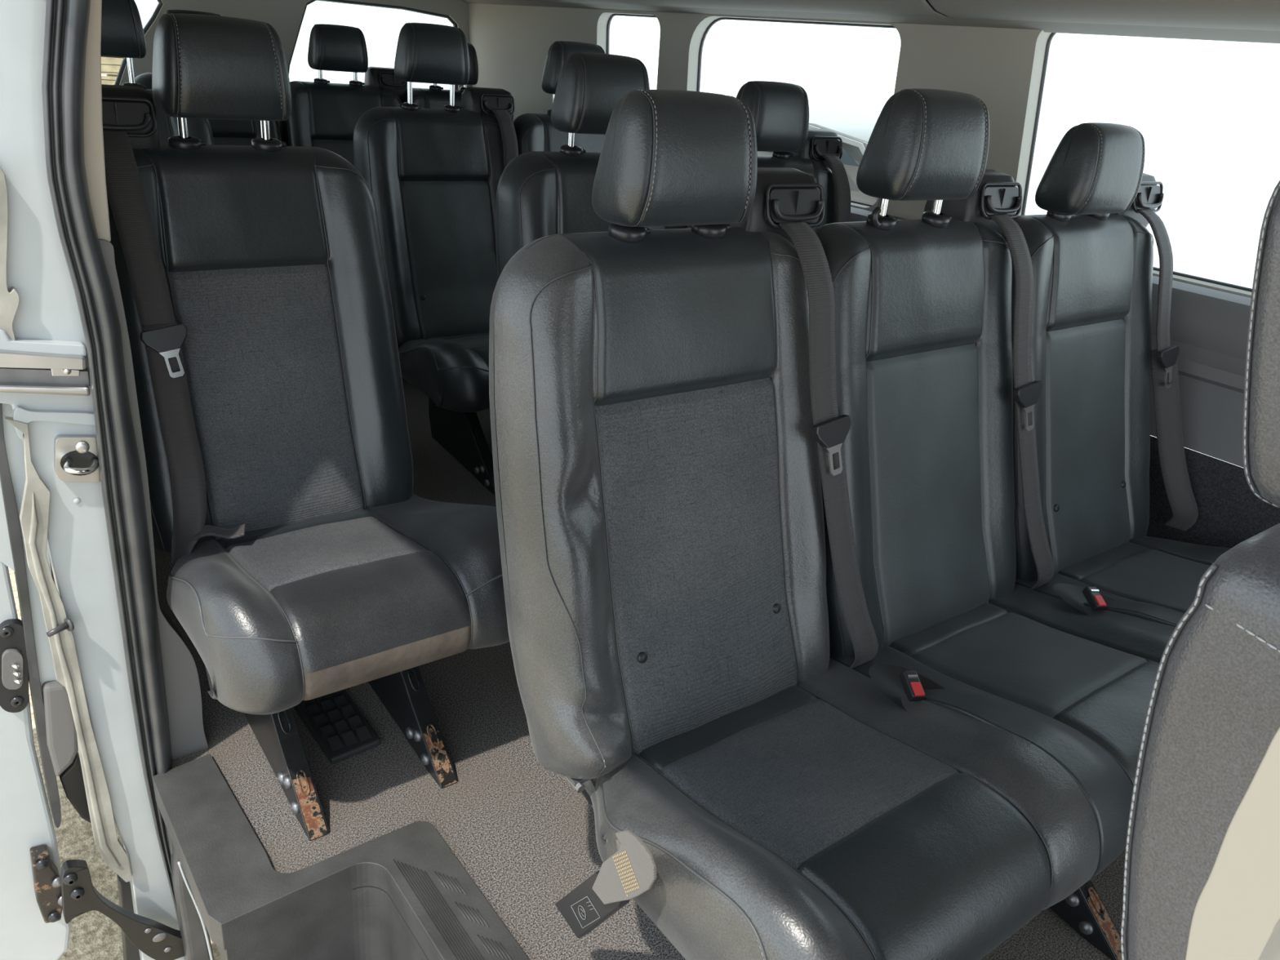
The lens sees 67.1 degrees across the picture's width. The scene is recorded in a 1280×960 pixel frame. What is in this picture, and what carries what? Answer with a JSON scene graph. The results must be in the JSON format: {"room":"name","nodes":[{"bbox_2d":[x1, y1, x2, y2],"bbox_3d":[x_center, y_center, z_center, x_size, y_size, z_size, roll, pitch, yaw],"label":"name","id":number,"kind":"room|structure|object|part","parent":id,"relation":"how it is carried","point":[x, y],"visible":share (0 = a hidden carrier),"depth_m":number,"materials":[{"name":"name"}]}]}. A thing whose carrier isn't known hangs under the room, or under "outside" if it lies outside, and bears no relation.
{"room":"vehicle interior","nodes":[
{"label":"vehicle interior","id":0,"kind":"room"},
{"bbox_2d":[50,564,55,584],"bbox_3d":[-1.570,-0.618,2.229,0.070,1.320,2.550,-13,30,-35],"label":"wall","id":1,"kind":"structure","parent":0,"point":[51,565],"depth_m":1.52,"materials":[{"name":"grey"}]},
{"bbox_2d":[0,403,184,959],"bbox_3d":[-1.194,0.211,1.778,0.396,1.125,1.019,-13,30,-35],"label":"door","id":2,"kind":"structure","parent":1,"relation":"in","point":[39,898],"depth_m":1.56,"materials":[{"name":"white paint"}]},
{"bbox_3d":[-0.951,0.282,1.462,0.054,0.156,0.020,-13,30,-35],"label":"contact plate","id":3,"kind":"part","parent":2,"relation":"part of","materials":[{"name":"black plastic"}]},
{"bbox_3d":[-0.859,0.743,1.648,0.204,0.321,0.020,-13,30,-35],"label":"hinge arm","id":4,"kind":"part","parent":2,"relation":"part of","materials":[{"name":"black paint"}]},
{"bbox_2d":[0,0,184,959],"bbox_3d":[-0.817,0.129,1.427,0.304,2.048,0.106,-13,30,-35],"label":"trim","id":5,"kind":"structure","parent":1,"relation":"attached to","point":[46,396],"depth_m":1.35,"materials":[{"name":"white paint"}]},
{"bbox_3d":[-0.805,-0.160,1.261,0.141,0.042,0.030,-13,30,-35],"label":"door rail","id":6,"kind":"part","parent":5,"relation":"part of","materials":[{"name":"metal"}]},
{"bbox_2d":[83,0,111,241],"bbox_3d":[-0.660,-0.575,1.190,0.109,0.548,0.045,-13,30,-35],"label":"trim","id":7,"kind":"structure","parent":1,"relation":"attached to","point":[94,151],"depth_m":1.21,"materials":[{"name":"beige plastic"}]},
{"bbox_2d":[41,0,179,928],"bbox_3d":[-0.723,0.128,1.453,0.135,2.052,0.064,-13,30,-35],"label":"door seal","id":8,"kind":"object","parent":1,"relation":"attached to","point":[66,21],"depth_m":1.30,"materials":[{"name":"black rubber"}]},
{"bbox_2d":[116,874,140,959],"bbox_3d":[-0.935,0.867,1.782,0.054,0.362,0.030,-13,30,-35],"label":"trim","id":9,"kind":"structure","parent":1,"relation":"attached to","point":[131,952],"depth_m":1.73,"materials":[{"name":"black plastic"}]},
{"bbox_2d":[98,238,208,759],"bbox_3d":[-0.741,0.132,1.493,0.075,1.010,0.060,-13,30,-35],"label":"trim","id":10,"kind":"structure","parent":1,"relation":"attached to","point":[181,679],"depth_m":1.53,"materials":[{"name":"grey plastic"}]},
{"bbox_2d":[169,843,214,959],"bbox_3d":[-0.784,0.765,1.697,0.050,0.513,0.056,-13,30,-35],"label":"trim","id":11,"kind":"structure","parent":1,"relation":"attached to","point":[197,944],"depth_m":1.67,"materials":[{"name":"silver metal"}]},
{"bbox_2d":[119,0,471,121],"bbox_3d":[-1.530,-1.339,3.708,2.020,1.440,0.050,-13,30,-35],"label":"wall","id":12,"kind":"structure","parent":0,"point":[285,16],"depth_m":3.60,"materials":[{"name":"grey plastic"}]},
{"bbox_2d":[101,0,163,84],"bbox_3d":[-1.938,-1.504,3.276,0.633,0.374,0.031,-13,30,-35],"label":"window","id":13,"kind":"structure","parent":12,"relation":"in","point":[157,8],"depth_m":3.39,"materials":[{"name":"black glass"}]},
{"bbox_2d":[288,0,457,89],"bbox_3d":[-1.074,-1.713,3.894,0.769,0.404,0.031,-13,30,-35],"label":"window","id":14,"kind":"structure","parent":12,"relation":"in","point":[346,2],"depth_m":3.82,"materials":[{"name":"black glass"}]},
{"bbox_2d":[1146,435,1279,548],"bbox_3d":[0.698,-0.092,2.555,0.007,0.490,5.190,-13,30,-35],"label":"trim","id":15,"kind":"structure","parent":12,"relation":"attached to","point":[1230,513],"depth_m":1.95,"materials":[{"name":"carpet"}]},
{"bbox_2d":[154,376,1127,959],"bbox_3d":[-0.041,0.300,2.146,1.960,0.020,5.200,-13,30,-35],"label":"floor","id":16,"kind":"structure","parent":0,"point":[526,837],"depth_m":1.56,"materials":[{"name":"carpet"}]},
{"bbox_2d":[100,0,213,144],"bbox_3d":[-1.180,-0.560,2.395,0.556,1.170,0.730,-13,30,-35],"label":"seat","id":17,"kind":"object","parent":16,"relation":"on","point":[122,34],"visible":0.06,"depth_m":2.37,"materials":[{"name":"black leather"}]},
{"bbox_3d":[-1.283,-1.091,2.417,0.014,0.180,0.014,-13,30,-35],"label":"headrest post","id":18,"kind":"part","parent":17,"relation":"part of","materials":[{"name":"silver metal"}]},
{"bbox_3d":[-1.326,-0.889,2.436,0.275,0.184,0.095,-13,30,-35],"label":"shoulder panel","id":19,"kind":"part","parent":17,"relation":"part of","materials":[{"name":"black leather"}]},
{"bbox_3d":[-1.307,-0.673,2.493,0.473,0.621,0.258,-13,30,-35],"label":"backrest","id":20,"kind":"part","parent":17,"relation":"part of","materials":[{"name":"black leather"}]},
{"bbox_2d":[101,13,509,840],"bbox_3d":[-0.514,-0.104,1.550,0.545,1.140,0.702,-13,30,-35],"label":"seat","id":21,"kind":"object","parent":16,"relation":"on","point":[306,562],"visible":0.89,"depth_m":1.54,"materials":[{"name":"black leather"}]},
{"bbox_3d":[-0.788,-0.547,1.453,0.110,0.056,0.018,-13,30,-35],"label":"guide frame","id":22,"kind":"part","parent":21,"relation":"part of","materials":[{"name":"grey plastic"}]},
{"bbox_3d":[-0.724,-0.182,1.496,0.035,0.045,0.003,-21,20,-31],"label":"tongue plate","id":23,"kind":"part","parent":21,"relation":"part of","materials":[{"name":"silver metal"}]},
{"bbox_3d":[-0.721,-0.601,1.510,0.014,0.180,0.014,-13,30,-35],"label":"headrest post","id":24,"kind":"part","parent":21,"relation":"part of","materials":[{"name":"silver metal"}]},
{"bbox_3d":[-0.659,-0.450,1.590,0.275,0.184,0.095,-13,30,-35],"label":"shoulder panel","id":25,"kind":"part","parent":21,"relation":"part of","materials":[{"name":"black leather"}]},
{"bbox_3d":[-0.640,-0.233,1.647,0.473,0.621,0.258,-13,30,-35],"label":"backrest","id":26,"kind":"part","parent":21,"relation":"part of","materials":[{"name":"black fabric"}]},
{"bbox_3d":[-0.619,-0.624,1.584,0.014,0.180,0.014,-13,30,-35],"label":"headrest post","id":27,"kind":"part","parent":21,"relation":"part of","materials":[{"name":"silver metal"}]},
{"bbox_3d":[-0.616,0.352,1.563,0.003,0.258,0.419,-13,30,-35],"label":"seat leg","id":28,"kind":"part","parent":21,"relation":"part of","materials":[{"name":"black paint"}]},
{"bbox_3d":[-0.508,0.503,1.485,0.026,0.065,0.074,-13,30,-35],"label":"toe plate","id":29,"kind":"part","parent":21,"relation":"part of","materials":[{"name":"metal"}]},
{"bbox_2d":[166,493,509,715],"bbox_3d":[-0.459,0.134,1.560,0.531,0.160,0.472,-13,30,-35],"label":"seat cushion","id":30,"kind":"object","parent":21,"relation":"on","point":[285,600],"depth_m":1.44,"materials":[{"name":"black leather"}]},
{"bbox_3d":[-0.442,0.313,1.689,0.003,0.258,0.419,-13,30,-35],"label":"seat leg","id":31,"kind":"part","parent":21,"relation":"part of","materials":[{"name":"black paint"}]},
{"bbox_3d":[-0.334,0.463,1.610,0.026,0.065,0.074,-13,30,-35],"label":"toe plate","id":32,"kind":"part","parent":21,"relation":"part of","materials":[{"name":"metal"}]},
{"bbox_2d":[134,9,478,164],"bbox_3d":[-0.953,-0.969,3.400,1.402,1.140,0.706,-13,30,-35],"label":"seat","id":33,"kind":"object","parent":16,"relation":"on","point":[325,114],"visible":0.16,"depth_m":3.39,"materials":[{"name":"black leather"}]},
{"bbox_3d":[-1.424,-1.018,3.242,0.480,0.621,0.258,-13,30,-35],"label":"backrest","id":34,"kind":"part","parent":33,"relation":"part of","materials":[{"name":"black leather"}]},
{"bbox_3d":[-1.432,-1.236,3.192,0.291,0.184,0.094,-13,30,-35],"label":"shoulder panel","id":35,"kind":"part","parent":33,"relation":"part of","materials":[{"name":"black leather"}]},
{"bbox_3d":[-1.123,-1.470,3.382,0.014,0.180,0.014,-13,30,-35],"label":"headrest post","id":36,"kind":"part","parent":33,"relation":"part of","materials":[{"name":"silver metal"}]},
{"bbox_3d":[-1.046,-1.103,3.515,0.470,0.621,0.258,-13,30,-35],"label":"backrest","id":37,"kind":"part","parent":33,"relation":"part of","materials":[{"name":"black leather"}]},
{"bbox_3d":[-1.058,-1.321,3.463,0.291,0.184,0.094,-13,30,-35],"label":"shoulder panel","id":38,"kind":"part","parent":33,"relation":"part of","materials":[{"name":"black leather"}]},
{"bbox_3d":[-1.021,-1.494,3.456,0.014,0.180,0.014,-13,30,-35],"label":"headrest post","id":39,"kind":"part","parent":33,"relation":"part of","materials":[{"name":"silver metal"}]},
{"bbox_3d":[-0.905,-1.467,3.545,0.110,0.056,0.018,-13,30,-35],"label":"guide frame","id":40,"kind":"part","parent":33,"relation":"part of","materials":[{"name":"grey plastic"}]},
{"bbox_3d":[-0.693,-1.183,3.770,0.475,0.621,0.258,-13,30,-35],"label":"backrest","id":41,"kind":"part","parent":33,"relation":"part of","materials":[{"name":"black leather"}]},
{"bbox_3d":[-0.707,-1.401,3.717,0.291,0.184,0.094,-13,30,-35],"label":"shoulder panel","id":42,"kind":"part","parent":33,"relation":"part of","materials":[{"name":"black leather"}]},
{"bbox_2d":[293,688,379,764],"bbox_3d":[-0.539,0.425,1.707,0.093,0.022,0.194,-13,30,-35],"label":"floor vent","id":43,"kind":"object","parent":16,"relation":"in","point":[334,721],"visible":0.78,"depth_m":1.69,"materials":[{"name":"black plastic"}]},
{"bbox_2d":[152,753,529,959],"bbox_3d":[-0.304,0.819,1.219,0.406,0.281,1.312,-13,30,-35],"label":"step","id":44,"kind":"structure","parent":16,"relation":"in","point":[402,893],"depth_m":1.41,"materials":[{"name":"grey plastic"}]},
{"bbox_2d":[352,22,605,495],"bbox_3d":[-0.256,-0.650,2.801,0.970,1.165,0.705,-13,30,-35],"label":"seat","id":45,"kind":"object","parent":16,"relation":"on","point":[433,175],"visible":0.4,"depth_m":2.70,"materials":[{"name":"black leather"}]},
{"bbox_3d":[-0.628,-1.119,2.631,0.014,0.180,0.014,-13,30,-35],"label":"headrest post","id":46,"kind":"part","parent":45,"relation":"part of","materials":[{"name":"silver metal"}]},
{"bbox_3d":[-0.557,-0.726,2.772,0.480,0.621,0.258,-13,30,-35],"label":"backrest","id":47,"kind":"part","parent":45,"relation":"part of","materials":[{"name":"black leather"}]},
{"bbox_3d":[-0.565,-0.945,2.723,0.291,0.184,0.094,-13,30,-35],"label":"shoulder panel","id":48,"kind":"part","parent":45,"relation":"part of","materials":[{"name":"black leather"}]},
{"bbox_2d":[398,338,489,412],"bbox_3d":[-0.400,-0.353,2.670,0.482,0.158,0.470,-13,30,-35],"label":"seat cushion","id":49,"kind":"object","parent":45,"relation":"on","point":[454,373],"depth_m":2.44,"materials":[{"name":"black leather"}]},
{"bbox_3d":[-0.526,-1.142,2.705,0.014,0.180,0.014,-13,30,-35],"label":"headrest post","id":50,"kind":"part","parent":45,"relation":"part of","materials":[{"name":"silver metal"}]},
{"bbox_3d":[-0.500,-0.148,2.712,0.003,0.258,0.419,-13,30,-35],"label":"seat leg","id":51,"kind":"part","parent":45,"relation":"part of","materials":[{"name":"black paint"}]},
{"bbox_3d":[-0.392,0.002,2.634,0.026,0.065,0.074,-13,30,-35],"label":"toe plate","id":52,"kind":"part","parent":45,"relation":"part of","materials":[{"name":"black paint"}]},
{"bbox_3d":[-0.413,-1.091,2.805,0.110,0.056,0.018,-13,30,-35],"label":"guide frame","id":53,"kind":"part","parent":45,"relation":"part of","materials":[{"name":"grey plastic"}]},
{"bbox_3d":[-0.177,-0.812,3.047,0.475,0.621,0.258,-13,30,-35],"label":"backrest","id":54,"kind":"part","parent":45,"relation":"part of","materials":[{"name":"black leather"}]},
{"bbox_3d":[-0.191,-1.030,2.994,0.291,0.184,0.094,-13,30,-35],"label":"shoulder panel","id":55,"kind":"part","parent":45,"relation":"part of","materials":[{"name":"black leather"}]},
{"bbox_2d":[495,52,850,279],"bbox_3d":[0.239,-0.272,2.092,0.970,1.136,0.705,-13,30,-35],"label":"seat","id":56,"kind":"object","parent":16,"relation":"on","point":[540,194],"visible":0.18,"depth_m":1.92,"materials":[{"name":"black leather"}]},
{"bbox_3d":[-0.135,-0.727,1.928,0.014,0.180,0.014,-13,30,-35],"label":"headrest post","id":57,"kind":"part","parent":56,"relation":"part of","materials":[{"name":"silver metal"}]},
{"bbox_3d":[-0.061,-0.361,2.057,0.480,0.621,0.258,-13,30,-35],"label":"backrest","id":58,"kind":"part","parent":56,"relation":"part of","materials":[{"name":"black leather"}]},
{"bbox_3d":[-0.069,-0.580,2.008,0.291,0.184,0.094,-13,30,-35],"label":"shoulder panel","id":59,"kind":"part","parent":56,"relation":"part of","materials":[{"name":"black leather"}]},
{"bbox_3d":[0.305,-0.665,2.279,0.291,0.184,0.094,-13,30,-35],"label":"shoulder panel","id":60,"kind":"part","parent":56,"relation":"part of","materials":[{"name":"black leather"}]},
{"bbox_3d":[0.319,-0.447,2.333,0.475,0.621,0.258,-13,30,-35],"label":"backrest","id":61,"kind":"part","parent":56,"relation":"part of","materials":[{"name":"black leather"}]},
{"bbox_3d":[0.458,-0.811,2.361,0.110,0.056,0.018,-13,30,-35],"label":"guide frame","id":62,"kind":"part","parent":56,"relation":"part of","materials":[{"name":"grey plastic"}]},
{"bbox_2d":[488,88,1230,959],"bbox_3d":[0.555,0.054,1.431,1.550,1.134,0.713,-13,30,-35],"label":"seat","id":63,"kind":"object","parent":16,"relation":"on","point":[842,608],"visible":0.93,"depth_m":1.25,"materials":[{"name":"leather"}]},
{"bbox_3d":[0.058,0.012,1.246,0.485,0.621,0.271,-13,30,-35],"label":"backrest","id":64,"kind":"part","parent":63,"relation":"part of","materials":[{"name":"leather"}]},
{"bbox_3d":[0.049,-0.210,1.202,0.308,0.184,0.095,-13,30,-35],"label":"shoulder panel","id":65,"kind":"part","parent":63,"relation":"part of","materials":[{"name":"black leather"}]},
{"bbox_3d":[0.207,-0.365,1.285,0.110,0.056,0.018,-13,30,-35],"label":"guide frame","id":66,"kind":"part","parent":63,"relation":"part of","materials":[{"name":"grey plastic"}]},
{"bbox_3d":[0.267,-0.029,1.321,0.035,0.045,0.003,-20,20,-32],"label":"tongue plate","id":67,"kind":"part","parent":63,"relation":"part of","materials":[{"name":"silver metal"}]},
{"bbox_2d":[582,657,1099,959],"bbox_3d":[0.216,0.381,1.148,0.484,0.161,0.473,-13,30,-35],"label":"seat cushion","id":68,"kind":"object","parent":63,"relation":"on","point":[783,808],"depth_m":1.10,"materials":[{"name":"leather"}]},
{"bbox_3d":[0.357,-0.438,1.388,0.014,0.180,0.014,-13,30,-35],"label":"headrest post","id":69,"kind":"part","parent":63,"relation":"part of","materials":[{"name":"silver metal"}]},
{"bbox_3d":[0.423,-0.295,1.474,0.291,0.184,0.094,-13,30,-35],"label":"shoulder panel","id":70,"kind":"part","parent":63,"relation":"part of","materials":[{"name":"black leather"}]},
{"bbox_3d":[0.435,-0.077,1.526,0.470,0.621,0.258,-13,30,-35],"label":"backrest","id":71,"kind":"part","parent":63,"relation":"part of","materials":[{"name":"black leather"}]},
{"bbox_3d":[0.459,-0.461,1.462,0.014,0.180,0.014,-13,30,-35],"label":"headrest post","id":72,"kind":"part","parent":63,"relation":"part of","materials":[{"name":"silver metal"}]},
{"bbox_3d":[0.584,-0.451,1.557,0.110,0.056,0.018,-13,30,-35],"label":"guide frame","id":73,"kind":"part","parent":63,"relation":"part of","materials":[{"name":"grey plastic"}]},
{"bbox_2d":[829,583,1175,891],"bbox_3d":[0.592,0.301,1.427,0.470,0.146,0.467,-13,30,-35],"label":"seat cushion","id":74,"kind":"object","parent":63,"relation":"on","point":[1068,677],"depth_m":1.40,"materials":[{"name":"black leather"}]},
{"bbox_3d":[0.643,-0.104,1.594,0.035,0.045,0.003,-20,20,-32],"label":"tongue plate","id":75,"kind":"part","parent":63,"relation":"part of","materials":[{"name":"silver metal"}]},
{"bbox_3d":[0.812,-0.162,1.798,0.475,0.621,0.258,-13,30,-35],"label":"backrest","id":76,"kind":"part","parent":63,"relation":"part of","materials":[{"name":"black leather"}]},
{"bbox_3d":[0.798,-0.380,1.744,0.291,0.184,0.094,-13,30,-35],"label":"shoulder panel","id":77,"kind":"part","parent":63,"relation":"part of","materials":[{"name":"black leather"}]},
{"bbox_3d":[0.573,0.500,1.484,0.003,0.258,0.419,-13,30,-35],"label":"seat leg","id":78,"kind":"part","parent":63,"relation":"part of","materials":[{"name":"black paint"}]},
{"bbox_3d":[0.681,0.651,1.405,0.026,0.065,0.074,-13,30,-35],"label":"toe plate","id":79,"kind":"part","parent":63,"relation":"part of","materials":[{"name":"metal"}]},
{"bbox_2d":[1015,536,1230,626],"bbox_3d":[0.971,0.214,1.700,0.479,0.150,0.468,-13,30,-35],"label":"seat cushion","id":80,"kind":"object","parent":63,"relation":"on","point":[1154,580],"depth_m":1.71,"materials":[{"name":"black leather"}]},
{"bbox_3d":[0.965,-0.537,1.832,0.110,0.056,0.018,-13,30,-35],"label":"guide frame","id":81,"kind":"part","parent":63,"relation":"part of","materials":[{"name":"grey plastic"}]},
{"bbox_3d":[1.022,-0.200,1.867,0.035,0.045,0.003,-20,20,-32],"label":"tongue plate","id":82,"kind":"part","parent":63,"relation":"part of","materials":[{"name":"silver metal"}]},
{"bbox_2d":[1120,180,1279,959],"bbox_3d":[0.567,0.470,0.487,0.483,1.121,0.712,-13,30,-35],"label":"passenger seat","id":83,"kind":"object","parent":16,"relation":"on","point":[1212,717],"visible":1,"depth_m":0.42,"materials":[{"name":"fabric"}]},
{"bbox_3d":[0.469,0.342,0.535,0.428,0.643,0.336,-13,30,-35],"label":"backrest","id":84,"kind":"part","parent":83,"relation":"part of","materials":[{"name":"fabric"}]},
{"bbox_2d":[467,3,1251,297],"bbox_3d":[0.844,-0.833,2.289,0.089,0.520,5.190,-13,30,-35],"label":"wall","id":85,"kind":"structure","parent":0,"point":[1001,67],"depth_m":2.44,"materials":[{"name":"grey plastic"}]},
{"bbox_2d":[511,0,638,5],"bbox_3d":[-0.413,-1.785,3.497,0.198,0.084,1.264,-13,30,-35],"label":"trim","id":86,"kind":"structure","parent":85,"relation":"attached to","point":[594,2],"depth_m":3.21,"materials":[{"name":"grey plastic"}]},
{"bbox_2d":[606,13,656,53],"bbox_3d":[-0.011,-1.363,3.341,0.043,0.457,0.372,-13,30,-35],"label":"window","id":87,"kind":"structure","parent":85,"relation":"in","point":[612,15],"depth_m":3.36,"materials":[{"name":"black rubber"}]},
{"bbox_2d":[620,0,953,17],"bbox_3d":[0.332,-1.321,2.613,0.198,0.084,1.214,-13,30,-35],"label":"trim","id":88,"kind":"structure","parent":85,"relation":"attached to","point":[883,7],"depth_m":2.43,"materials":[{"name":"grey plastic"}]},
{"bbox_2d":[696,17,895,206],"bbox_3d":[0.435,-1.088,2.811,0.044,0.462,0.842,-13,30,-35],"label":"window","id":89,"kind":"structure","parent":85,"relation":"in","point":[713,22],"depth_m":2.77,"materials":[{"name":"black rubber"}]},
{"bbox_2d":[850,206,1251,467],"bbox_3d":[0.769,-0.463,2.420,0.107,0.307,5.190,-13,30,-35],"label":"trim","id":90,"kind":"structure","parent":85,"relation":"attached to","point":[1209,326],"depth_m":1.93,"materials":[{"name":"grey plastic"}]},
{"bbox_2d":[927,0,1279,31],"bbox_3d":[1.505,-0.589,1.220,0.198,0.084,2.700,-13,30,-35],"label":"trim","id":91,"kind":"structure","parent":85,"relation":"attached to","point":[1254,15],"depth_m":1.83,"materials":[{"name":"grey plastic"}]},
{"bbox_2d":[1021,32,1252,291],"bbox_3d":[1.300,-0.555,1.780,0.044,0.478,1.327,-13,30,-35],"label":"window","id":92,"kind":"structure","parent":85,"relation":"in","point":[1052,34],"depth_m":2.19,"materials":[{"name":"black rubber"}]},
{"bbox_2d":[461,0,1279,43],"bbox_3d":[0.063,-0.941,1.582,2.005,0.215,5.200,-13,30,-35],"label":"ceiling","id":93,"kind":"structure","parent":0,"point":[1146,31],"depth_m":2.19,"materials":[{"name":"grey"}]},
{"bbox_2d":[1185,727,1279,959],"bbox_3d":[0.174,0.097,0.258,0.030,0.124,0.022,-13,30,-35],"label":"panel","id":94,"kind":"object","parent":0,"point":[1236,916],"depth_m":0.25,"materials":[{"name":"beige plastic"}]},
{"label":"outside","id":95,"kind":"structure","parent":0,"visible":0},
{"bbox_2d":[757,107,878,204],"bbox_3d":[0.163,-1.649,6.197,3.900,1.520,1.740,24,30,35],"label":"parked car","id":96,"kind":"object","parent":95,"point":[855,131],"visible":0.02,"depth_m":4.58,"materials":[{"name":"silver metal"}]},
{"bbox_3d":[0.498,-2.133,5.716,2.780,0.120,1.672,24,30,35],"label":"glass","id":97,"kind":"part","parent":96,"relation":"part of","materials":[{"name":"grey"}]},
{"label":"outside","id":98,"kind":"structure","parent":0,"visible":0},
{"bbox_2d":[8,567,222,959],"bbox_3d":[-5.976,1.884,-1.175,14.900,0.001,26.000,-13,30,-35],"label":"ground","id":99,"kind":"structure","parent":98,"point":[94,935],"depth_m":2.12,"materials":[{"name":"beige gravel"}]},
{"bbox_2d":[101,56,124,84],"bbox_3d":[-4.848,-2.075,6.184,3.000,1.439,0.080,-13,30,-35],"label":"wooden fence","id":100,"kind":"object","parent":99,"relation":"on","point":[105,60],"visible":0.02,"depth_m":6.71,"materials":[{"name":"brown wood"}]}
]}

